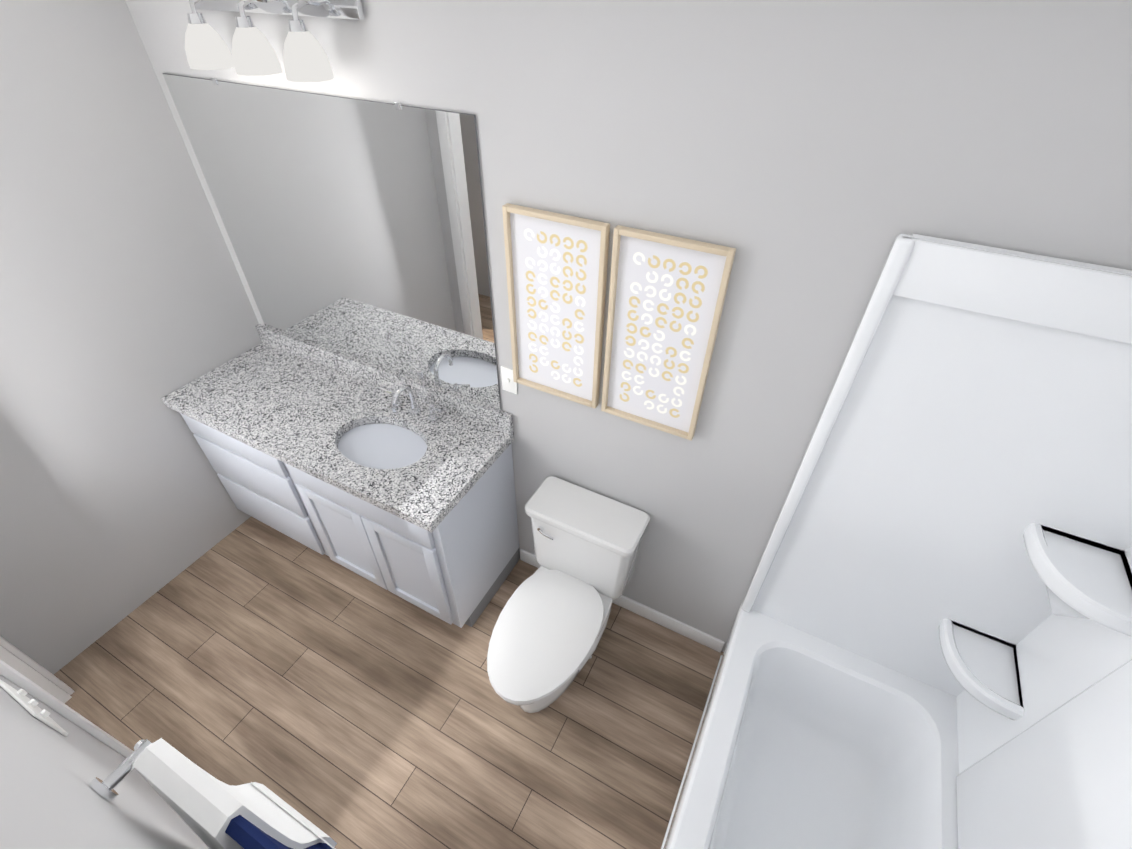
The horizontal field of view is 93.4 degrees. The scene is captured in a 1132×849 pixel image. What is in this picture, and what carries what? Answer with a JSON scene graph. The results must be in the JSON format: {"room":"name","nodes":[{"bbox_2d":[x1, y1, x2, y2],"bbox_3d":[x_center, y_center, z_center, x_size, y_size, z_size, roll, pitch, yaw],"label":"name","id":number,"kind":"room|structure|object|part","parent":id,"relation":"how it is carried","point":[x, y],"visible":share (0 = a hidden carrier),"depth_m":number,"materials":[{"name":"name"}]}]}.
{"room":"bathroom","nodes":[
{"label":"bathroom","id":0,"kind":"room"},
{"bbox_2d":[0,645,208,848],"bbox_3d":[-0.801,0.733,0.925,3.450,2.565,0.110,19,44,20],"label":"door","id":1,"kind":"structure","parent":0,"point":[50,798],"depth_m":0.81,"materials":[{"name":"paint"}]},
{"bbox_2d":[0,680,67,735],"bbox_3d":[-1.158,0.609,1.159,0.162,0.114,0.015,19,44,20],"label":"light switch","id":2,"kind":"object","parent":1,"relation":"attached to","point":[30,706],"visible":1,"depth_m":1.14,"materials":[{"name":"white plastic"}]},
{"bbox_2d":[0,636,132,757],"bbox_3d":[-1.826,0.505,1.437,0.950,2.220,0.146,19,44,20],"label":"door frame","id":3,"kind":"structure","parent":1,"relation":"attached to","point":[15,670],"depth_m":1.66,"materials":[{"name":"white wood"}]},
{"bbox_2d":[89,738,336,848],"bbox_3d":[-0.440,0.936,1.036,0.738,0.762,0.141,19,44,20],"label":"towel rail","id":4,"kind":"object","parent":1,"relation":"attached to","point":[211,811],"visible":1,"depth_m":0.89,"materials":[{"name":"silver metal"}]},
{"bbox_2d":[0,0,261,674],"bbox_3d":[-2.020,-0.262,2.059,0.110,2.565,1.650,19,44,20],"label":"wall","id":5,"kind":"structure","parent":0,"point":[125,306],"depth_m":2.17,"materials":[{"name":"paint"}]},
{"bbox_2d":[54,516,723,848],"bbox_3d":[-2.279,2.265,1.165,5.500,0.100,6.220,19,44,20],"label":"floor","id":6,"kind":"structure","parent":0,"point":[342,707],"depth_m":2.31,"materials":[{"name":"brown wood"}]},
{"bbox_2d":[179,412,519,627],"bbox_3d":[-1.044,0.314,2.699,1.526,0.879,0.537,19,44,20],"label":"bathroom vanity","id":7,"kind":"object","parent":6,"relation":"on","point":[453,572],"depth_m":2.44,"materials":[{"name":"paint"}]},
{"bbox_2d":[161,344,513,531],"bbox_3d":[-1.040,-0.026,2.383,1.544,0.045,0.568,19,44,20],"label":"countertop","id":8,"kind":"structure","parent":7,"relation":"on","point":[287,407],"depth_m":2.31,"materials":[{"name":"grey stone"}]},
{"bbox_2d":[329,416,432,475],"bbox_3d":[-0.779,0.155,2.316,0.454,0.158,0.320,19,44,20],"label":"sink","id":9,"kind":"object","parent":8,"relation":"in","point":[390,448],"depth_m":2.29,"materials":[{"name":"white ceramic"}]},
{"bbox_2d":[377,380,444,423],"bbox_3d":[-0.697,-0.093,2.304,0.343,0.169,0.147,19,44,20],"label":"faucet","id":10,"kind":"object","parent":8,"relation":"on","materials":[{"name":"silver metal"}]},
{"bbox_2d":[487,476,649,712],"bbox_3d":[-0.048,0.800,2.239,0.484,0.764,0.780,19,44,20],"label":"toilet","id":11,"kind":"object","parent":6,"relation":"on","point":[549,627],"visible":1,"depth_m":2.17,"materials":[{"name":"white ceramic"}]},
{"bbox_2d":[520,549,724,651],"bbox_3d":[0.243,0.870,2.680,1.103,0.090,0.012,19,44,20],"label":"baseboard","id":12,"kind":"structure","parent":6,"relation":"on","point":[681,628],"depth_m":2.57,"materials":[{"name":"white wood"}]},
{"bbox_2d":[661,234,1131,848],"bbox_3d":[0.746,0.883,1.211,0.806,2.000,1.532,19,44,20],"label":"bathtub surround","id":13,"kind":"object","parent":6,"relation":"on","point":[929,644],"visible":1,"depth_m":1.53,"materials":[{"name":"white plastic"}]},
{"bbox_2d":[125,0,1131,651],"bbox_3d":[-0.038,-0.212,2.034,3.670,2.565,0.120,19,44,20],"label":"wall","id":14,"kind":"structure","parent":0,"point":[809,160],"depth_m":1.46,"materials":[{"name":"paint"}]},
{"bbox_2d":[185,0,364,81],"bbox_3d":[-0.940,-1.189,1.608,0.740,0.209,0.183,19,44,20],"label":"sconce","id":15,"kind":"object","parent":14,"relation":"attached to","point":[305,58],"visible":1,"depth_m":1.58,"materials":[{"name":"white glass"}]},
{"bbox_3d":[-0.902,-0.700,2.130,1.433,1.097,0.008,19,44,20],"label":"mirror","id":16,"kind":"part","parent":14,"relation":"part of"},
{"bbox_2d":[255,324,512,435],"bbox_3d":[-0.913,-0.238,2.519,1.544,0.101,0.023,19,44,20],"label":"backsplash","id":17,"kind":"structure","parent":14,"relation":"attached to","point":[473,410],"depth_m":2.47,"materials":[{"name":"grey stone"}]},
{"bbox_2d":[501,366,517,393],"bbox_3d":[-0.227,-0.172,2.111,0.070,0.114,0.015,19,44,20],"label":"light switch","id":18,"kind":"object","parent":14,"relation":"attached to","point":[509,384],"visible":0.88,"depth_m":2.11,"materials":[{"name":"white plastic"}]},
{"bbox_2d":[502,203,609,408],"bbox_3d":[-0.038,-0.371,1.798,0.350,0.665,0.030,19,44,20],"label":"picture frame","id":19,"kind":"object","parent":14,"relation":"attached to","point":[556,267],"visible":0.98,"depth_m":1.76,"materials":[{"name":"white paper"}]},
{"bbox_2d":[601,225,735,439],"bbox_3d":[0.288,-0.257,1.671,0.340,0.665,0.030,19,44,20],"label":"picture frame","id":20,"kind":"object","parent":14,"relation":"attached to","point":[667,294],"visible":0.96,"depth_m":1.63,"materials":[{"name":"white paper"}]}
]}

